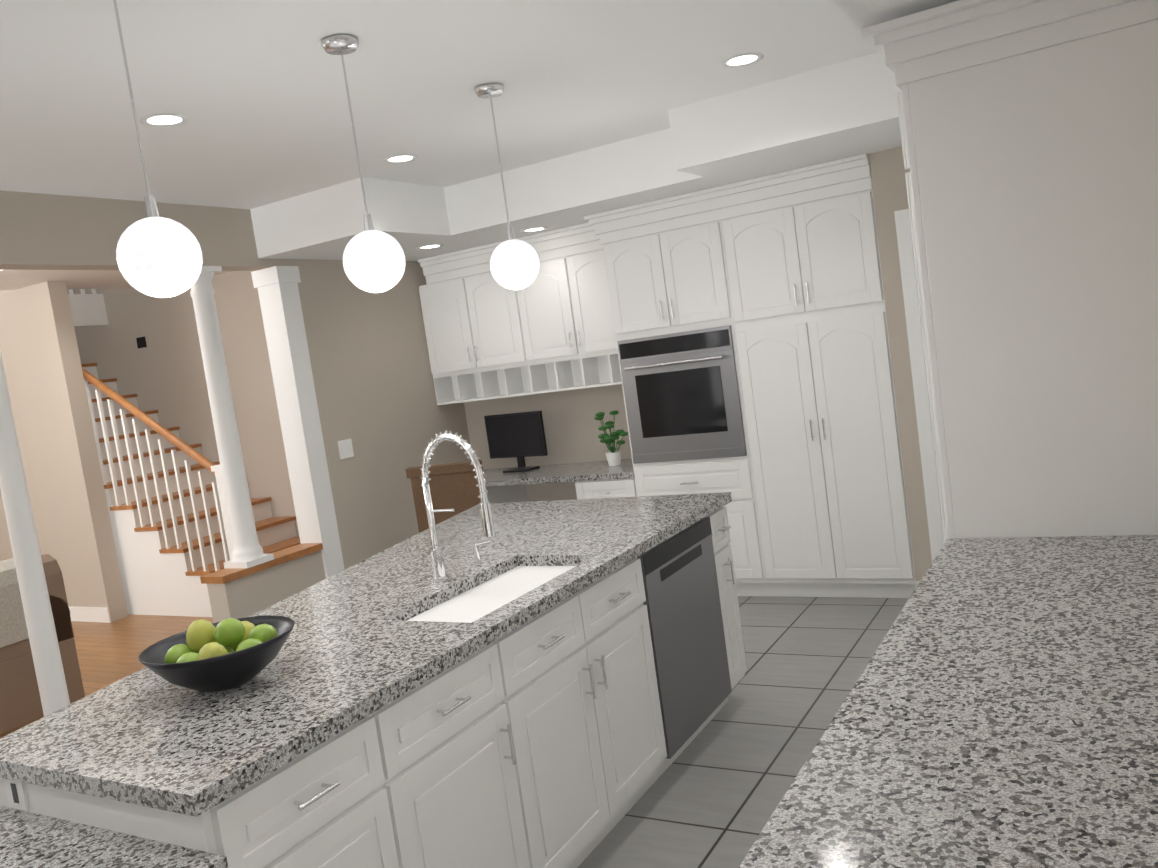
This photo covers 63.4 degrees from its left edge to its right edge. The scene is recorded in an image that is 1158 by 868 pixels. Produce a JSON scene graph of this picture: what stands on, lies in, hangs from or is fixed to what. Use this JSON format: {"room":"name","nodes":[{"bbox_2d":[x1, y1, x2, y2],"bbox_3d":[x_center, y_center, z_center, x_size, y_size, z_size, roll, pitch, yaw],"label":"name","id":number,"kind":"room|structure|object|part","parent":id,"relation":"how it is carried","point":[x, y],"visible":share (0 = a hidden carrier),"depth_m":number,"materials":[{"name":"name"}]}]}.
{"room":"kitchen","nodes":[
{"label":"kitchen","id":0,"kind":"room"},
{"bbox_2d":[0,281,127,622],"bbox_3d":[-5.469,-1.048,8.115,3.250,5.400,0.162,-5,6,30],"label":"wall","id":1,"kind":"structure","parent":0,"point":[41,361],"depth_m":7.50,"materials":[{"name":"beige paint"}]},
{"bbox_2d":[0,614,213,737],"bbox_3d":[-5.389,1.961,5.268,5.800,0.060,8.650,-5,6,30],"label":"floor","id":2,"kind":"structure","parent":0,"point":[108,654],"depth_m":6.77,"materials":[{"name":"brown wood"}]},
{"bbox_2d":[0,554,84,733],"bbox_3d":[-3.784,1.284,4.594,0.984,0.950,2.173,-5,6,30],"label":"sofa","id":3,"kind":"object","parent":2,"relation":"on","point":[20,702],"visible":0.58,"depth_m":5.03,"materials":[{"name":"fabric"}]},
{"bbox_2d":[81,363,300,616],"bbox_3d":[-3.829,-0.203,8.105,3.415,3.280,1.175,-5,6,30],"label":"staircase","id":4,"kind":"structure","parent":2,"relation":"on","point":[168,510],"depth_m":7.49,"materials":[{"name":"white wood"}]},
{"bbox_2d":[0,270,229,289],"bbox_3d":[-3.038,-1.439,7.017,3.000,0.250,1.950,-5,6,30],"label":"ceiling","id":5,"kind":"structure","parent":0,"point":[75,279],"depth_m":7.23,"materials":[{"name":"white paint"}]},
{"bbox_2d":[0,190,290,270],"bbox_3d":[-2.635,-0.973,4.509,0.150,0.340,3.100,-5,6,30],"label":"header beam","id":6,"kind":"structure","parent":0,"point":[39,231],"depth_m":4.70,"materials":[{"name":"beige paint"}]},
{"bbox_2d":[67,271,298,535],"bbox_3d":[-3.181,-1.388,8.322,4.570,5.400,0.162,-5,6,30],"label":"wall","id":7,"kind":"structure","parent":0,"point":[163,373],"depth_m":8.52,"materials":[{"name":"beige paint"}]},
{"bbox_2d":[68,289,108,326],"bbox_3d":[-7.468,-0.907,5.970,1.950,1.050,8.250,-5,6,30],"label":"balcony slab","id":8,"kind":"object","parent":7,"relation":"attached to","point":[88,309],"visible":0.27,"depth_m":8.91,"materials":[{"name":"white paint"}]},
{"bbox_2d":[136,336,146,348],"bbox_3d":[-4.143,-0.866,8.873,0.120,0.100,0.012,-5,6,30],"label":"light switch","id":9,"kind":"object","parent":7,"relation":"attached to","point":[141,342],"visible":0.86,"depth_m":8.86,"materials":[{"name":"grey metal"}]},
{"bbox_2d":[200,259,470,622],"bbox_3d":[-3.288,-0.953,3.599,0.400,5.400,8.690,-5,6,30],"label":"wall","id":10,"kind":"structure","parent":0,"point":[374,386],"depth_m":6.26,"materials":[{"name":"beige paint"}]},
{"bbox_2d":[190,266,273,567],"bbox_3d":[-2.041,-0.091,5.390,0.197,1.720,0.197,-5,6,30],"label":"column","id":11,"kind":"structure","parent":10,"relation":"on","point":[247,552],"depth_m":5.35,"materials":[{"name":"white paint"}]},
{"bbox_2d":[338,438,353,459],"bbox_3d":[-1.516,0.097,6.100,0.010,0.120,0.120,-5,6,30],"label":"switch plate","id":12,"kind":"object","parent":10,"relation":"attached to","point":[345,448],"visible":1,"depth_m":6.10,"materials":[{"name":"white plastic"}]},
{"bbox_2d":[0,0,958,261],"bbox_3d":[-1.063,-1.077,2.337,4.760,0.390,8.740,-5,6,30],"label":"ceiling","id":13,"kind":"structure","parent":0,"point":[600,106],"depth_m":3.97,"materials":[{"name":"white paint"}]},
{"bbox_2d":[113,0,202,297],"bbox_3d":[-1.116,-0.755,2.376,0.204,0.816,0.204,-5,6,30],"label":"pendant light","id":14,"kind":"object","parent":13,"relation":"hanging from","point":[158,256],"visible":1,"depth_m":2.34,"materials":[{"name":"white glass"}]},
{"bbox_2d":[140,113,188,126],"bbox_3d":[-1.596,-1.208,3.609,0.174,0.005,0.174,-6,5,21],"label":"recessed light","id":15,"kind":"object","parent":13,"relation":"in","point":[173,119],"depth_m":3.61,"materials":[{"name":"white"}]},
{"bbox_2d":[321,34,405,292],"bbox_3d":[-0.719,-0.872,3.072,0.204,0.816,0.204,-5,6,30],"label":"pendant light","id":16,"kind":"object","parent":13,"relation":"hanging from","point":[373,261],"visible":1,"depth_m":3.03,"materials":[{"name":"white glass"}]},
{"bbox_2d":[383,154,417,163],"bbox_3d":[-0.915,-1.410,4.803,0.174,0.005,0.174,-6,5,21],"label":"recessed light","id":17,"kind":"object","parent":13,"relation":"in","point":[404,158],"depth_m":4.81,"materials":[{"name":"white"}]},
{"bbox_2d":[416,244,442,249],"bbox_3d":[-0.976,-1.226,6.138,0.174,0.005,0.174,-8,5,3],"label":"recessed light","id":18,"kind":"object","parent":13,"relation":"in","point":[432,246],"depth_m":6.14,"materials":[{"name":"white"}]},
{"bbox_2d":[474,82,539,289],"bbox_3d":[-0.306,-0.996,3.816,0.204,0.816,0.204,-5,6,30],"label":"pendant light","id":19,"kind":"object","parent":13,"relation":"hanging from","point":[514,264],"visible":1,"depth_m":3.77,"materials":[{"name":"white glass"}]},
{"bbox_2d":[521,227,547,232],"bbox_3d":[-0.286,-1.312,6.021,0.174,0.005,0.174,-9,5,-15],"label":"recessed light","id":20,"kind":"object","parent":13,"relation":"in","point":[536,229],"depth_m":6.02,"materials":[{"name":"white"}]},
{"bbox_2d":[721,52,763,67],"bbox_3d":[0.678,-1.552,3.893,0.174,0.005,0.174,-8,5,3],"label":"recessed light","id":21,"kind":"object","parent":13,"relation":"in","point":[741,60],"depth_m":3.89,"materials":[{"name":"white"}]},
{"bbox_2d":[464,384,631,501],"bbox_3d":[1.044,-0.432,6.184,4.710,2.720,0.150,-5,6,30],"label":"wall","id":22,"kind":"structure","parent":0,"point":[572,425],"depth_m":6.84,"materials":[{"name":"beige paint"}]},
{"bbox_2d":[419,266,485,377],"bbox_3d":[-0.846,-0.825,6.905,0.484,0.732,0.348,-5,6,30],"label":"upper cabinet","id":23,"kind":"object","parent":22,"relation":"attached to","point":[450,318],"depth_m":6.75,"materials":[{"name":"white wood"}]},
{"bbox_2d":[470,258,533,369],"bbox_3d":[-0.511,-0.855,6.708,0.548,0.732,0.348,-5,6,30],"label":"upper cabinet","id":24,"kind":"object","parent":22,"relation":"attached to","point":[503,324],"depth_m":6.54,"materials":[{"name":"white wood"}]},
{"bbox_2d":[522,242,585,365],"bbox_3d":[-0.148,-0.887,6.495,0.548,0.732,0.348,-5,6,30],"label":"upper cabinet","id":25,"kind":"object","parent":22,"relation":"attached to","point":[553,304],"depth_m":6.30,"materials":[{"name":"white wood"}]},
{"bbox_2d":[574,238,613,357],"bbox_3d":[0.188,-0.916,6.299,0.484,0.732,0.348,-5,6,30],"label":"upper cabinet","id":26,"kind":"object","parent":22,"relation":"attached to","point":[586,262],"depth_m":6.16,"materials":[{"name":"white wood"}]},
{"bbox_2d":[577,596,908,867],"bbox_3d":[-0.867,1.558,2.671,5.160,0.060,8.740,-5,6,30],"label":"floor","id":27,"kind":"structure","parent":0,"point":[713,795],"depth_m":3.73,"materials":[{"name":"grey tile"}]},
{"bbox_2d":[0,352,69,716],"bbox_3d":[-2.599,0.413,4.362,0.168,2.380,0.168,-5,6,30],"label":"column","id":28,"kind":"structure","parent":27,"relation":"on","point":[48,665],"depth_m":4.34,"materials":[{"name":"white paint"}]},
{"bbox_2d":[251,266,344,578],"bbox_3d":[-1.718,0.153,5.904,0.220,2.380,0.180,-5,6,30],"label":"column","id":29,"kind":"structure","parent":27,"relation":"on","point":[288,352],"depth_m":5.82,"materials":[{"name":"white paint"}]},
{"bbox_2d":[0,430,746,867],"bbox_3d":[-0.683,0.745,3.051,1.391,1.425,3.250,-5,6,30],"label":"kitchen island","id":30,"kind":"object","parent":27,"relation":"on","point":[564,733],"depth_m":2.51,"materials":[{"name":"white"}]},
{"bbox_2d":[138,615,294,691],"bbox_3d":[-0.895,0.542,2.341,0.370,0.166,0.370,-5,6,30],"label":"fruit bowl","id":31,"kind":"object","parent":30,"relation":"on","point":[201,655],"visible":1,"depth_m":2.29,"materials":[{"name":"black ceramic"}]},
{"bbox_3d":[-0.733,0.402,3.022,1.386,0.729,3.250,-5,6,30],"label":"kitchen island top","id":32,"kind":"part","parent":30,"relation":"part of","materials":[{"name":"grey stone"}]},
{"bbox_2d":[406,460,482,532],"bbox_3d":[-0.712,0.677,6.059,0.500,1.040,0.470,-6,5,18],"label":"wicker chair","id":33,"kind":"object","parent":27,"relation":"on","point":[453,486],"visible":0.21,"depth_m":5.81,"materials":[{"name":"brown wicker"}]},
{"bbox_2d":[486,486,526,502],"bbox_3d":[-0.707,0.729,6.942,0.450,0.780,0.598,-5,6,30],"label":"base cabinet","id":34,"kind":"object","parent":27,"relation":"on","point":[496,494],"depth_m":6.84,"materials":[{"name":"white wood"}]},
{"bbox_2d":[570,478,629,498],"bbox_3d":[0.380,0.635,6.294,0.517,0.780,0.618,-5,6,30],"label":"base cabinet","id":35,"kind":"object","parent":27,"relation":"on","point":[586,488],"depth_m":6.04,"materials":[{"name":"white wood"}]},
{"bbox_2d":[482,459,629,485],"bbox_3d":[-0.234,0.279,6.591,1.686,0.040,0.608,-5,6,30],"label":"countertop","id":36,"kind":"structure","parent":35,"relation":"on","point":[558,472],"depth_m":6.39,"materials":[{"name":"grey stone"}]},
{"bbox_2d":[484,411,547,472],"bbox_3d":[-0.449,0.057,6.787,0.538,0.420,0.189,-5,6,30],"label":"monitor","id":37,"kind":"object","parent":36,"relation":"on","point":[520,436],"visible":1,"depth_m":6.76,"materials":[{"name":"black plastic"}]},
{"bbox_2d":[594,411,627,465],"bbox_3d":[0.223,0.028,6.339,0.225,0.370,0.207,-5,6,30],"label":"potted plant","id":38,"kind":"object","parent":36,"relation":"on","point":[613,455],"visible":1,"depth_m":6.32,"materials":[{"name":"green plant"}]},
{"bbox_2d":[594,202,777,596],"bbox_3d":[0.802,-0.167,5.914,0.847,2.312,0.624,-5,6,30],"label":"tall cabinet","id":39,"kind":"object","parent":27,"relation":"on","point":[733,338],"depth_m":5.60,"materials":[{"name":"white wood"}]},
{"bbox_2d":[730,190,849,596],"bbox_3d":[1.318,-0.213,5.612,0.487,2.312,0.624,-5,6,30],"label":"tall cabinet","id":40,"kind":"object","parent":27,"relation":"on","point":[772,239],"depth_m":5.32,"materials":[{"name":"white wood"}]},
{"bbox_2d":[802,174,915,597],"bbox_3d":[1.638,-0.241,5.425,0.486,2.312,0.624,-5,6,30],"label":"tall cabinet","id":41,"kind":"object","parent":27,"relation":"on","point":[841,218],"depth_m":5.13,"materials":[{"name":"white wood"}]},
{"bbox_2d":[739,535,1157,867],"bbox_3d":[0.088,1.083,0.339,0.687,1.020,5.402,-5,6,30],"label":"countertop","id":42,"kind":"structure","parent":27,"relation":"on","point":[998,708],"depth_m":1.53,"materials":[{"name":"grey stone"}]},
{"bbox_2d":[860,0,1157,542],"bbox_3d":[1.847,-0.150,3.572,0.733,2.400,2.387,-5,6,30],"label":"enclosure","id":43,"kind":"object","parent":27,"relation":"on","point":[1029,133],"visible":0.81,"depth_m":2.56,"materials":[{"name":"white"}]},
{"bbox_2d":[869,147,931,580],"bbox_3d":[2.352,-0.508,4.976,1.230,2.720,0.620,-5,6,30],"label":"wall","id":44,"kind":"structure","parent":0,"point":[888,178],"depth_m":4.99,"materials":[{"name":"beige paint"}]},
{"bbox_2d":[894,209,943,561],"bbox_3d":[2.203,-0.162,4.799,0.900,2.110,0.171,-5,6,30],"label":"door frame","id":45,"kind":"structure","parent":44,"relation":"attached to","point":[917,360],"depth_m":4.95,"materials":[{"name":"white"}]}
]}

